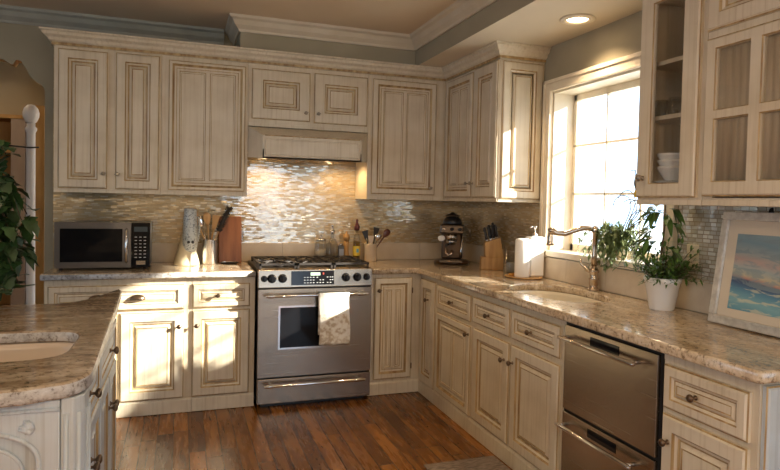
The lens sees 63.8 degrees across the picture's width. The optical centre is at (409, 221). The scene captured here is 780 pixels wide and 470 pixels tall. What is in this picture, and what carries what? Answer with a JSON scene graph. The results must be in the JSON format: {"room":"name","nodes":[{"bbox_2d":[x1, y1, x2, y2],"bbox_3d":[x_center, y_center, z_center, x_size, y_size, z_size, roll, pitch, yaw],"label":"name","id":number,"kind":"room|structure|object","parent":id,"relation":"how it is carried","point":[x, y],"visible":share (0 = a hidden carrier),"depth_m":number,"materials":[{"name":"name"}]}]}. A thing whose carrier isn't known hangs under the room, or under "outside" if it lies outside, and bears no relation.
{"room":"kitchen","nodes":[
{"label":"kitchen","id":0,"kind":"room"},
{"bbox_2d":[0,61,44,123],"bbox_3d":[-3.542,-0.186,5.527,7.600,2.645,0.100,1,2,-20],"label":"wall","id":1,"kind":"structure","parent":0,"point":[18,90],"depth_m":5.48,"materials":[{"name":"beige paint"}]},
{"bbox_2d":[0,22,232,272],"bbox_3d":[-1.426,-0.116,4.831,3.900,2.645,0.100,1,2,-20],"label":"wall","id":2,"kind":"structure","parent":0,"point":[49,48],"depth_m":4.34,"materials":[{"name":"paint"}]},
{"bbox_2d":[0,4,223,44],"bbox_3d":[-3.938,-1.411,3.766,5.425,0.099,0.080,1,2,-20],"label":"trim","id":3,"kind":"structure","parent":2,"relation":"attached to","point":[8,13],"depth_m":4.42,"materials":[{"name":"grey paint"}]},
{"bbox_2d":[0,0,456,33],"bbox_3d":[-2.485,-1.411,1.656,6.910,0.100,11.200,1,2,-20],"label":"ceiling","id":4,"kind":"structure","parent":0,"point":[397,16],"depth_m":4.18,"materials":[{"name":"paint"}]},
{"bbox_2d":[53,46,462,277],"bbox_3d":[-1.010,0.004,4.870,3.088,2.422,0.120,1,2,-20],"label":"wall","id":5,"kind":"structure","parent":0,"point":[286,200],"depth_m":4.82,"materials":[{"name":"tile"}]},
{"bbox_2d":[54,45,161,193],"bbox_3d":[-2.006,-0.656,4.211,0.633,0.930,0.383,1,2,-20],"label":"upper cabinet","id":6,"kind":"object","parent":5,"relation":"attached to","point":[108,103],"visible":1,"depth_m":4.07,"materials":[{"name":"beige paint"}]},
{"bbox_2d":[39,26,550,81],"bbox_3d":[-0.745,-1.137,4.147,3.235,0.089,0.964,1,2,-13],"label":"crown molding","id":7,"kind":"structure","parent":6,"relation":"attached to","point":[495,50],"depth_m":4.25,"materials":[{"name":"beige paint"}]},
{"bbox_2d":[161,55,248,195],"bbox_3d":[-1.448,-0.651,4.432,0.563,0.930,0.349,1,2,-20],"label":"upper cabinet","id":8,"kind":"object","parent":5,"relation":"attached to","point":[204,119],"visible":1,"depth_m":4.27,"materials":[{"name":"beige paint"}]},
{"bbox_2d":[151,243,441,261],"bbox_3d":[-0.978,0.234,4.816,3.017,0.138,0.020,1,2,-20],"label":"trim","id":9,"kind":"structure","parent":5,"relation":"attached to","point":[161,252],"depth_m":4.88,"materials":[{"name":"beige tile"}]},
{"bbox_2d":[247,126,367,161],"bbox_3d":[-0.752,-0.553,4.618,0.869,0.227,0.483,1,2,-20],"label":"range hood","id":10,"kind":"object","parent":5,"relation":"attached to","point":[263,142],"visible":1,"depth_m":4.40,"materials":[{"name":"beige paint"}]},
{"bbox_2d":[248,63,368,132],"bbox_3d":[-0.762,-0.890,4.654,0.870,0.435,0.383,1,2,-20],"label":"upper cabinet","id":11,"kind":"object","parent":5,"relation":"attached to","point":[278,96],"visible":0.99,"depth_m":4.50,"materials":[{"name":"beige paint"}]},
{"bbox_2d":[355,75,445,200],"bbox_3d":[-0.063,-0.635,4.919,0.626,0.930,0.383,1,2,-20],"label":"upper cabinet","id":12,"kind":"object","parent":5,"relation":"attached to","point":[406,133],"visible":1,"depth_m":4.78,"materials":[{"name":"beige paint"}]},
{"bbox_2d":[116,391,511,469],"bbox_3d":[-2.194,1.336,1.873,7.660,0.100,11.200,1,2,-20],"label":"floor","id":13,"kind":"structure","parent":0,"point":[396,431],"depth_m":3.64,"materials":[{"name":"brown wood"}]},
{"bbox_2d":[0,105,44,305],"bbox_3d":[-3.382,0.087,5.314,0.560,2.120,0.390,1,2,-20],"label":"wooden hutch","id":14,"kind":"object","parent":13,"relation":"on","point":[12,127],"visible":0.32,"depth_m":5.20,"materials":[{"name":"orange wood"}]},
{"bbox_2d":[8,104,39,304],"bbox_3d":[-2.927,0.143,4.753,0.211,2.064,0.112,1,2,-20],"label":"post","id":15,"kind":"object","parent":13,"relation":"on","point":[31,114],"visible":0.69,"depth_m":4.73,"materials":[{"name":"beige paint"}]},
{"bbox_2d":[0,318,118,469],"bbox_3d":[-1.735,0.854,2.016,1.411,0.867,1.368,1,2,-20],"label":"kitchen island","id":16,"kind":"object","parent":13,"relation":"on","point":[76,432],"visible":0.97,"depth_m":1.61,"materials":[{"name":"white paint"}]},
{"bbox_2d":[0,289,121,407],"bbox_3d":[-1.774,0.393,2.139,1.412,0.042,1.785,1,2,-20],"label":"island countertop","id":17,"kind":"structure","parent":16,"relation":"on","point":[87,324],"depth_m":2.10,"materials":[{"name":"brown stone"}]},
{"bbox_2d":[0,140,40,300],"bbox_3d":[-1.792,0.003,2.460,0.588,0.715,0.620,3,2,41],"label":"ivy","id":18,"kind":"object","parent":17,"relation":"on","point":[12,249],"visible":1,"depth_m":2.49,"materials":[{"name":"plant"}]},
{"bbox_2d":[0,342,73,361],"bbox_3d":[-1.348,0.524,1.941,0.568,0.186,0.443,1,2,-20],"label":"prep sink","id":19,"kind":"object","parent":17,"relation":"in","point":[26,351],"visible":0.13,"depth_m":2.17,"materials":[{"name":"beige ceramic"}]},
{"bbox_2d":[44,278,192,417],"bbox_3d":[-1.893,0.780,4.158,0.838,0.868,0.655,1,2,-20],"label":"base cabinet","id":20,"kind":"object","parent":13,"relation":"on","point":[153,359],"visible":0.66,"depth_m":3.94,"materials":[{"name":"beige paint"}]},
{"bbox_2d":[40,262,255,280],"bbox_3d":[-1.705,0.327,4.207,1.248,0.040,0.630,1,2,-20],"label":"countertop","id":21,"kind":"structure","parent":20,"relation":"on","point":[243,269],"depth_m":3.98,"materials":[{"name":"stone"}]},
{"bbox_2d":[54,220,151,269],"bbox_3d":[-2.006,0.150,4.140,0.552,0.302,0.401,1,2,-20],"label":"microwave","id":22,"kind":"object","parent":21,"relation":"on","point":[77,243],"visible":1,"depth_m":3.99,"materials":[{"name":"silver metal"}]},
{"bbox_2d":[173,208,199,265],"bbox_3d":[-1.556,0.105,4.382,0.177,0.398,0.175,1,2,-20],"label":"ceramic jug","id":23,"kind":"object","parent":21,"relation":"on","point":[186,255],"visible":1,"depth_m":4.32,"materials":[{"name":"beige ceramic"}]},
{"bbox_2d":[201,239,216,264],"bbox_3d":[-1.427,0.215,4.466,0.107,0.178,0.107,1,2,-20],"label":"utensil crock","id":24,"kind":"object","parent":21,"relation":"on","point":[209,247],"visible":0.94,"depth_m":4.42,"materials":[{"name":"silver metal"}]},
{"bbox_2d":[194,207,205,239],"bbox_3d":[-1.463,0.094,4.414,0.187,0.386,0.019,0,2,-39],"label":"wooden spoon","id":25,"kind":"object","parent":24,"relation":"in","point":[195,207],"visible":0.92,"depth_m":4.41,"materials":[{"name":"brown wood"}]},
{"bbox_2d":[198,215,205,238],"bbox_3d":[-1.465,0.120,4.468,0.121,0.328,0.018,1,2,-19],"label":"serving spoon","id":26,"kind":"object","parent":24,"relation":"in","point":[199,216],"visible":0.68,"depth_m":4.46,"materials":[{"name":"silver metal"}]},
{"bbox_2d":[198,215,203,226],"bbox_3d":[-1.488,0.000,4.455,0.056,0.088,0.018,-17,7,-19],"label":"bowl","id":27,"kind":"object","parent":26,"relation":"on","point":[201,218],"depth_m":4.45,"materials":[{"name":"silver metal"}]},
{"bbox_2d":[203,212,210,239],"bbox_3d":[-1.436,0.109,4.448,0.062,0.351,0.018,1,2,-20],"label":"wooden spoon","id":28,"kind":"object","parent":24,"relation":"in","point":[206,216],"visible":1,"depth_m":4.44,"materials":[{"name":"brown wood"}]},
{"bbox_2d":[203,212,210,224],"bbox_3d":[-1.436,-0.020,4.443,0.056,0.091,0.018,-5,4,-20],"label":"bowl","id":29,"kind":"object","parent":28,"relation":"on","point":[206,216],"depth_m":4.44,"materials":[{"name":"brown wood"}]},
{"bbox_2d":[211,215,219,239],"bbox_3d":[-1.397,0.118,4.455,0.091,0.335,0.012,1,2,-12],"label":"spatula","id":30,"kind":"object","parent":24,"relation":"in","point":[215,218],"visible":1,"depth_m":4.45,"materials":[{"name":"orange wood"}]},
{"bbox_2d":[214,205,232,239],"bbox_3d":[-1.365,0.084,4.482,0.194,0.406,0.051,1,2,-22],"label":"brush","id":31,"kind":"object","parent":24,"relation":"in","point":[227,211],"visible":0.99,"depth_m":4.48,"materials":[{"name":"brown wood"}]},
{"bbox_2d":[219,261,238,263],"bbox_3d":[-1.298,0.295,4.511,0.138,0.021,0.066,1,2,-20],"label":"spoon rest","id":32,"kind":"object","parent":21,"relation":"on","point":[222,262],"visible":1,"depth_m":4.49,"materials":[{"name":"grey metal"}]},
{"bbox_2d":[218,216,241,262],"bbox_3d":[-1.319,0.133,4.630,0.179,0.341,0.079,1,2,-20],"label":"cutting board","id":33,"kind":"object","parent":21,"relation":"on","point":[230,237],"visible":0.82,"depth_m":4.62,"materials":[{"name":"brown wood"}]},
{"bbox_2d":[191,277,254,410],"bbox_3d":[-1.313,0.786,4.369,0.394,0.868,0.655,1,2,-20],"label":"base cabinet","id":34,"kind":"object","parent":13,"relation":"on","point":[223,308],"visible":1,"depth_m":4.10,"materials":[{"name":"beige paint"}]},
{"bbox_2d":[248,255,371,406],"bbox_3d":[-0.730,0.747,4.505,0.776,0.966,0.725,1,2,-20],"label":"range","id":35,"kind":"object","parent":13,"relation":"on","point":[291,366],"visible":1,"depth_m":4.21,"materials":[{"name":"silver metal"}]},
{"bbox_2d":[248,260,366,270],"bbox_3d":[-0.742,0.315,4.549,0.776,0.023,0.600,1,2,-20],"label":"cooktop","id":36,"kind":"object","parent":35,"relation":"in","point":[252,263],"depth_m":4.32,"materials":[{"name":"black metal"}]},
{"bbox_2d":[315,235,326,255],"bbox_3d":[-0.687,0.199,4.852,0.092,0.190,0.092,1,2,-20],"label":"glass canister","id":37,"kind":"object","parent":35,"relation":"on","point":[318,252],"visible":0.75,"depth_m":4.82,"materials":[{"name":"clear glass"}]},
{"bbox_2d":[326,224,335,255],"bbox_3d":[-0.600,0.157,4.887,0.092,0.275,0.092,1,2,-20],"label":"glass decanter","id":38,"kind":"object","parent":35,"relation":"on","point":[332,231],"visible":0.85,"depth_m":4.87,"materials":[{"name":"clear glass"}]},
{"bbox_2d":[318,292,349,344],"bbox_3d":[-0.506,0.652,4.208,0.220,0.348,0.043,1,2,-20],"label":"dish towel","id":39,"kind":"object","parent":35,"relation":"hanging from","point":[333,308],"visible":1,"depth_m":4.19,"materials":[{"name":"beige fabric"}]},
{"bbox_2d":[338,243,343,258],"bbox_3d":[-0.531,0.233,4.870,0.044,0.127,0.032,1,2,-20],"label":"tin","id":40,"kind":"object","parent":35,"relation":"on","point":[340,246],"visible":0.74,"depth_m":4.86,"materials":[{"name":"grey"}]},
{"bbox_2d":[343,231,349,258],"bbox_3d":[-0.495,0.186,4.925,0.054,0.220,0.053,1,2,-20],"label":"pepper mill","id":41,"kind":"object","parent":35,"relation":"on","point":[346,237],"visible":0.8,"depth_m":4.91,"materials":[{"name":"orange wood"}]},
{"bbox_2d":[367,274,420,395],"bbox_3d":[-0.201,0.798,4.775,0.396,0.868,0.655,1,2,-20],"label":"base cabinet","id":42,"kind":"object","parent":13,"relation":"on","point":[395,306],"visible":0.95,"depth_m":4.51,"materials":[{"name":"beige paint"}]},
{"bbox_2d":[418,274,437,403],"bbox_3d":[0.391,0.820,4.531,0.655,0.868,0.311,1,2,-20],"label":"base cabinet","id":43,"kind":"object","parent":13,"relation":"on","point":[428,290],"visible":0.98,"depth_m":4.41,"materials":[{"name":"beige paint"}]},
{"bbox_2d":[434,280,473,432],"bbox_3d":[0.540,0.836,4.121,0.655,0.868,0.557,1,2,-20],"label":"base cabinet","id":44,"kind":"object","parent":13,"relation":"on","point":[454,323],"visible":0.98,"depth_m":3.98,"materials":[{"name":"beige paint"}]},
{"bbox_2d":[424,455,510,469],"bbox_3d":[0.529,1.316,2.659,0.415,0.009,1.515,1,2,-20],"label":"rug","id":45,"kind":"object","parent":13,"relation":"on","point":[487,462],"visible":1,"depth_m":3.30,"materials":[{"name":"beige fabric"}]},
{"bbox_2d":[469,290,566,469],"bbox_3d":[0.800,0.865,3.408,0.655,0.868,0.955,1,2,-20],"label":"base cabinet","id":46,"kind":"object","parent":13,"relation":"on","point":[518,359],"visible":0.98,"depth_m":3.24,"materials":[{"name":"beige paint"}]},
{"bbox_2d":[363,259,779,383],"bbox_3d":[0.573,0.400,3.526,0.984,0.040,3.473,1,2,-20],"label":"countertop","id":47,"kind":"structure","parent":46,"relation":"on","point":[751,356],"depth_m":2.65,"materials":[{"name":"stone"}]},
{"bbox_2d":[353,219,359,255],"bbox_3d":[-0.414,0.138,4.945,0.059,0.318,0.061,1,2,-20],"label":"oil bottle","id":48,"kind":"object","parent":47,"relation":"on","point":[356,249],"visible":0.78,"depth_m":4.92,"materials":[{"name":"clear glass"}]},
{"bbox_2d":[364,243,376,261],"bbox_3d":[-0.308,0.244,4.965,0.104,0.138,0.103,1,2,-20],"label":"utensil holder","id":49,"kind":"object","parent":47,"relation":"on","point":[370,250],"visible":0.97,"depth_m":4.92,"materials":[{"name":"beige ceramic"}]},
{"bbox_2d":[362,230,367,243],"bbox_3d":[-0.336,0.184,4.968,0.087,0.235,0.012,1,2,-17],"label":"scraper","id":50,"kind":"object","parent":49,"relation":"in","point":[365,233],"visible":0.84,"depth_m":4.96,"materials":[{"name":"black plastic"}]},
{"bbox_2d":[368,236,373,243],"bbox_3d":[-0.304,0.207,4.955,0.051,0.188,0.012,1,2,-20],"label":"scraper","id":51,"kind":"object","parent":49,"relation":"in","point":[370,238],"visible":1,"depth_m":4.95,"materials":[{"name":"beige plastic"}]},
{"bbox_2d":[373,227,379,243],"bbox_3d":[-0.276,0.172,4.994,0.081,0.259,0.012,0,2,-26],"label":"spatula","id":52,"kind":"object","parent":49,"relation":"in","point":[376,230],"visible":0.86,"depth_m":4.99,"materials":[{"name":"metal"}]},
{"bbox_2d":[375,234,381,243],"bbox_3d":[-0.273,0.199,4.987,0.110,0.209,0.018,1,2,-20],"label":"serving spoon","id":53,"kind":"object","parent":49,"relation":"in","point":[377,236],"visible":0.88,"depth_m":4.99,"materials":[{"name":"silver metal"}]},
{"bbox_2d":[377,229,389,246],"bbox_3d":[-0.241,0.181,4.983,0.187,0.247,0.018,1,2,-19],"label":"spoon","id":54,"kind":"object","parent":49,"relation":"in","point":[386,233],"visible":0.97,"depth_m":4.99,"materials":[{"name":"brown wood"}]},
{"bbox_2d":[383,229,389,237],"bbox_3d":[-0.183,0.095,5.000,0.056,0.076,0.018,38,-9,-18],"label":"bowl","id":55,"kind":"object","parent":54,"relation":"on","point":[386,233],"depth_m":4.99,"materials":[{"name":"brown wood"}]},
{"bbox_2d":[434,212,470,264],"bbox_3d":[0.349,0.129,4.906,0.281,0.402,0.360,1,2,-11],"label":"espresso machine","id":56,"kind":"object","parent":47,"relation":"on","point":[452,228],"visible":1,"depth_m":4.88,"materials":[{"name":"brown metal"}]},
{"bbox_2d":[439,258,462,262],"bbox_3d":[0.324,0.303,4.840,0.177,0.020,0.130,1,2,6],"label":"drip tray","id":57,"kind":"object","parent":56,"relation":"on","point":[441,260],"depth_m":4.78,"materials":[{"name":"grey metal"}]},
{"bbox_2d":[446,240,456,244],"bbox_3d":[0.332,0.162,4.888,0.085,0.035,0.085,1,2,6],"label":"basket","id":58,"kind":"object","parent":56,"relation":"on","point":[453,242],"depth_m":4.86,"materials":[{"name":"silver metal"}]},
{"bbox_2d":[479,237,502,269],"bbox_3d":[0.600,0.230,4.551,0.162,0.234,0.110,1,2,0],"label":"knife block","id":59,"kind":"object","parent":47,"relation":"on","point":[492,259],"visible":0.94,"depth_m":4.50,"materials":[{"name":"brown wood"}]},
{"bbox_2d":[483,229,487,240],"bbox_3d":[0.549,0.095,4.517,0.040,0.090,0.020,1,2,0],"label":"kitchen knife","id":60,"kind":"object","parent":59,"relation":"in","point":[484,230],"visible":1,"depth_m":4.51,"materials":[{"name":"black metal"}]},
{"bbox_2d":[486,226,490,239],"bbox_3d":[0.575,0.083,4.515,0.040,0.098,0.020,1,2,0],"label":"kitchen knife","id":61,"kind":"object","parent":59,"relation":"in","point":[488,229],"visible":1,"depth_m":4.51,"materials":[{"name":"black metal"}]},
{"bbox_2d":[490,225,494,238],"bbox_3d":[0.601,0.073,4.516,0.040,0.101,0.020,1,2,0],"label":"kitchen knife","id":62,"kind":"object","parent":59,"relation":"in","point":[491,226],"visible":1,"depth_m":4.51,"materials":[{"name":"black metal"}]},
{"bbox_2d":[493,224,497,237],"bbox_3d":[0.625,0.067,4.516,0.040,0.098,0.020,1,2,0],"label":"kitchen knife","id":63,"kind":"object","parent":59,"relation":"in","point":[494,225],"visible":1,"depth_m":4.51,"materials":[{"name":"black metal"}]},
{"bbox_2d":[503,245,514,272],"bbox_3d":[0.716,0.261,4.359,0.120,0.190,0.120,1,2,-20],"label":"glass jar","id":64,"kind":"object","parent":47,"relation":"on","point":[509,266],"visible":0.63,"depth_m":4.34,"materials":[{"name":"clear glass"}]},
{"bbox_2d":[504,274,542,279],"bbox_3d":[0.744,0.359,4.075,0.230,0.012,0.264,0,2,-37],"label":"tray","id":65,"kind":"object","parent":47,"relation":"on","point":[506,275],"visible":0.55,"depth_m":3.99,"materials":[{"name":"brown wood"}]},
{"bbox_2d":[514,238,530,277],"bbox_3d":[0.734,0.233,4.050,0.100,0.251,0.100,1,2,-20],"label":"ceramic canister","id":66,"kind":"object","parent":65,"relation":"on","point":[522,245],"visible":1,"depth_m":4.01,"materials":[{"name":"white"}]},
{"bbox_2d":[526,226,543,276],"bbox_3d":[0.822,0.193,4.102,0.100,0.332,0.090,1,2,-20],"label":"soap dispenser","id":67,"kind":"object","parent":65,"relation":"on","point":[537,242],"visible":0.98,"depth_m":4.06,"materials":[{"name":"white ceramic"}]},
{"bbox_2d":[518,290,600,302],"bbox_3d":[0.812,0.527,3.446,0.428,0.196,0.721,1,2,-20],"label":"sink","id":68,"kind":"object","parent":47,"relation":"in","point":[543,294],"visible":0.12,"depth_m":3.72,"materials":[{"name":"beige ceramic"}]},
{"bbox_2d":[546,225,599,290],"bbox_3d":[0.928,0.203,3.533,0.308,0.368,0.072,1,2,-1],"label":"tap","id":69,"kind":"object","parent":47,"relation":"on","point":[593,272],"visible":1,"depth_m":3.52,"materials":[{"name":"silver metal"}]},
{"bbox_2d":[612,205,711,310],"bbox_3d":[1.183,0.162,2.932,0.318,0.500,0.426,1,2,-20],"label":"potted plant","id":70,"kind":"object","parent":47,"relation":"on","point":[663,281],"visible":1,"depth_m":2.89,"materials":[{"name":"green plant"}]},
{"bbox_2d":[708,207,779,337],"bbox_3d":[1.438,0.192,2.338,0.129,0.486,0.680,1,2,-20],"label":"framed painting","id":71,"kind":"object","parent":47,"relation":"on","point":[745,294],"visible":1,"depth_m":2.50,"materials":[{"name":"white wood"}]},
{"bbox_2d":[554,322,664,469],"bbox_3d":[1.047,0.895,2.661,0.636,0.868,0.612,1,2,-20],"label":"dishwasher","id":72,"kind":"object","parent":13,"relation":"on","point":[613,388],"visible":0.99,"depth_m":2.53,"materials":[{"name":"silver metal"}]},
{"bbox_2d":[658,354,779,469],"bbox_3d":[1.251,0.915,2.180,0.663,0.868,0.421,1,2,-20],"label":"base cabinet","id":73,"kind":"object","parent":13,"relation":"on","point":[713,419],"visible":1,"depth_m":2.03,"materials":[{"name":"beige paint"}]},
{"bbox_2d":[235,32,415,64],"bbox_3d":[-0.638,-1.310,4.777,1.300,0.220,0.449,1,2,-20],"label":"wall","id":74,"kind":"structure","parent":0,"point":[245,39],"depth_m":4.55,"materials":[{"name":"paint"}]},
{"bbox_2d":[225,0,496,50],"bbox_3d":[0.637,-1.224,1.159,1.379,0.099,8.119,1,2,-20],"label":"trim","id":75,"kind":"structure","parent":74,"relation":"attached to","point":[459,11],"depth_m":4.43,"materials":[{"name":"beige paint"}]},
{"bbox_2d":[415,0,642,78],"bbox_3d":[1.583,-1.202,1.442,0.590,0.320,8.000,1,2,-20],"label":"ceiling","id":76,"kind":"structure","parent":0,"point":[533,22],"depth_m":3.66,"materials":[{"name":"paint"}]},
{"bbox_2d":[560,14,595,24],"bbox_3d":[0.931,-1.116,3.460,0.192,0.011,0.192,1,2,-20],"label":"recessed light","id":77,"kind":"object","parent":76,"relation":"in","point":[574,19],"visible":1,"depth_m":3.45,"materials":[{"name":"white paint"}]},
{"bbox_2d":[471,11,707,314],"bbox_3d":[1.917,0.061,1.679,0.225,2.645,8.120,1,2,-20],"label":"wall","id":78,"kind":"structure","parent":0,"point":[620,38],"depth_m":3.65,"materials":[{"name":"paint"}]},
{"bbox_2d":[443,58,544,202],"bbox_3d":[0.562,-0.608,4.520,0.383,0.930,0.904,1,2,-20],"label":"upper cabinet","id":79,"kind":"object","parent":78,"relation":"attached to","point":[494,110],"visible":1,"depth_m":4.15,"materials":[{"name":"beige paint"}]},
{"bbox_2d":[463,201,539,250],"bbox_3d":[0.673,0.005,4.753,0.006,0.398,1.252,1,2,-20],"label":"backsplash","id":80,"kind":"structure","parent":78,"relation":"attached to","point":[513,221],"depth_m":4.68,"materials":[{"name":"tile"}]},
{"bbox_2d":[462,243,712,313],"bbox_3d":[1.047,0.316,3.699,0.020,0.138,3.467,1,2,-20],"label":"trim","id":81,"kind":"structure","parent":78,"relation":"attached to","point":[693,297],"depth_m":3.46,"materials":[{"name":"beige stone"}]},
{"bbox_2d":[539,51,677,271],"bbox_3d":[1.196,-0.323,3.616,0.259,1.148,1.202,1,2,-20],"label":"window","id":82,"kind":"structure","parent":78,"relation":"in","point":[565,115],"depth_m":4.07,"materials":[{"name":"white paint"}]},
{"bbox_2d":[577,219,645,271],"bbox_3d":[1.132,0.141,3.460,0.177,0.320,0.610,1,2,-18],"label":"plant","id":83,"kind":"object","parent":82,"relation":"on","point":[615,240],"visible":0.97,"depth_m":3.44,"materials":[{"name":"green plant"}]},
{"bbox_2d":[613,190,652,260],"bbox_3d":[1.212,0.022,3.380,0.079,0.386,0.266,1,2,-20],"label":"twigs","id":84,"kind":"object","parent":82,"relation":"on","point":[635,200],"visible":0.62,"depth_m":3.37,"materials":[{"name":"green plant"}]},
{"bbox_2d":[635,0,748,206],"bbox_3d":[1.232,-0.534,2.680,0.383,0.930,0.373,1,2,-20],"label":"upper cabinet","id":85,"kind":"object","parent":78,"relation":"attached to","point":[675,34],"visible":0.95,"depth_m":2.72,"materials":[{"name":"beige paint"}]},
{"bbox_2d":[630,170,636,197],"bbox_3d":[1.029,-0.173,2.860,0.029,0.128,0.046,1,2,-20],"label":"charm","id":86,"kind":"object","parent":85,"relation":"hanging from","point":[630,170],"visible":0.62,"depth_m":2.85,"materials":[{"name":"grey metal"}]},
{"bbox_2d":[655,101,668,115],"bbox_3d":[1.121,-0.499,2.784,0.060,0.075,0.060,1,2,-20],"label":"drinking glass","id":87,"kind":"object","parent":85,"relation":"on","point":[666,101],"visible":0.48,"depth_m":2.80,"materials":[{"name":"clear glass"}]},
{"bbox_2d":[655,113,680,124],"bbox_3d":[1.259,-0.446,2.694,0.293,0.018,0.337,1,2,-20],"label":"shelf","id":88,"kind":"object","parent":85,"relation":"attached to","point":[671,119],"depth_m":2.73,"materials":[{"name":"beige paint"}]},
{"bbox_2d":[656,55,682,72],"bbox_3d":[1.265,-0.683,2.686,0.293,0.018,0.337,1,2,-20],"label":"shelf","id":89,"kind":"object","parent":85,"relation":"attached to","point":[673,65],"depth_m":2.74,"materials":[{"name":"beige paint"}]},
{"bbox_2d":[667,99,680,114],"bbox_3d":[1.162,-0.497,2.749,0.060,0.075,0.060,1,2,-20],"label":"drinking glass","id":90,"kind":"object","parent":85,"relation":"on","point":[680,99],"visible":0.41,"depth_m":2.75,"materials":[{"name":"clear glass"}]},
{"bbox_2d":[669,98,681,113],"bbox_3d":[1.150,-0.496,2.697,0.060,0.075,0.060,1,2,-20],"label":"drinking glass","id":91,"kind":"object","parent":85,"relation":"on","point":[669,98],"visible":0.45,"depth_m":2.70,"materials":[{"name":"clear glass"}]},
{"bbox_2d":[686,244,698,269],"bbox_3d":[1.327,0.165,2.932,0.008,0.116,0.072,1,2,-20],"label":"outlet plate","id":92,"kind":"object","parent":78,"relation":"attached to","point":[696,247],"visible":0.63,"depth_m":2.92,"materials":[{"name":"beige plastic"}]},
{"bbox_2d":[677,205,779,283],"bbox_3d":[1.531,0.101,2.399,0.006,0.398,1.334,1,2,-20],"label":"backsplash","id":93,"kind":"structure","parent":78,"relation":"attached to","point":[702,226],"depth_m":2.87,"materials":[{"name":"tile"}]},
{"bbox_2d":[701,0,779,206],"bbox_3d":[1.431,-0.513,2.185,0.349,0.930,0.688,1,2,-20],"label":"upper cabinet","id":94,"kind":"object","parent":78,"relation":"attached to","point":[741,144],"visible":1,"depth_m":2.29,"materials":[{"name":"beige paint"}]},
{"label":"outside","id":95,"kind":"structure","parent":0,"visible":0},
{"bbox_2d":[580,229,662,252],"bbox_3d":[28.837,2.184,15.767,59.500,0.100,80.000,1,2,-20],"label":"ground","id":96,"kind":"structure","parent":95,"point":[656,233],"depth_m":39.41,"materials":[{"name":"white"}]},
{"bbox_3d":[1.158,-0.114,2.750,0.170,0.019,0.170,1,2,-20],"label":"plate","id":97,"kind":"object","parent":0,"visible":0},
{"bbox_3d":[1.159,-0.127,2.749,0.170,0.019,0.170,1,2,-20],"label":"plate","id":98,"kind":"object","parent":97,"relation":"on","visible":0},
{"bbox_3d":[1.159,-0.141,2.749,0.170,0.019,0.170,1,2,-20],"label":"plate","id":99,"kind":"object","parent":98,"relation":"on","visible":0},
{"bbox_3d":[1.159,-0.154,2.748,0.170,0.019,0.170,1,2,-20],"label":"plate","id":100,"kind":"object","parent":99,"relation":"on","visible":0},
{"bbox_2d":[653,181,678,182],"bbox_3d":[1.159,-0.168,2.748,0.170,0.019,0.170,1,2,-20],"label":"plate","id":101,"kind":"object","parent":100,"relation":"on","point":[653,181],"visible":0.27,"depth_m":2.70,"materials":[{"name":"white ceramic"}]},
{"bbox_2d":[656,166,678,180],"bbox_3d":[1.160,-0.210,2.747,0.144,0.060,0.144,1,2,-20],"label":"bowl","id":102,"kind":"object","parent":101,"relation":"on","point":[668,173],"visible":0.73,"depth_m":2.71,"materials":[{"name":"white ceramic"}]},
{"bbox_2d":[656,159,678,165],"bbox_3d":[1.161,-0.238,2.746,0.144,0.060,0.144,1,2,-20],"label":"bowl","id":103,"kind":"object","parent":102,"relation":"on","point":[668,162],"visible":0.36,"depth_m":2.70,"materials":[{"name":"white ceramic"}]},
{"bbox_2d":[657,153,679,159],"bbox_3d":[1.162,-0.266,2.745,0.144,0.060,0.144,1,2,-20],"label":"bowl","id":104,"kind":"object","parent":103,"relation":"on","point":[662,156],"visible":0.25,"depth_m":2.70,"materials":[{"name":"white ceramic"}]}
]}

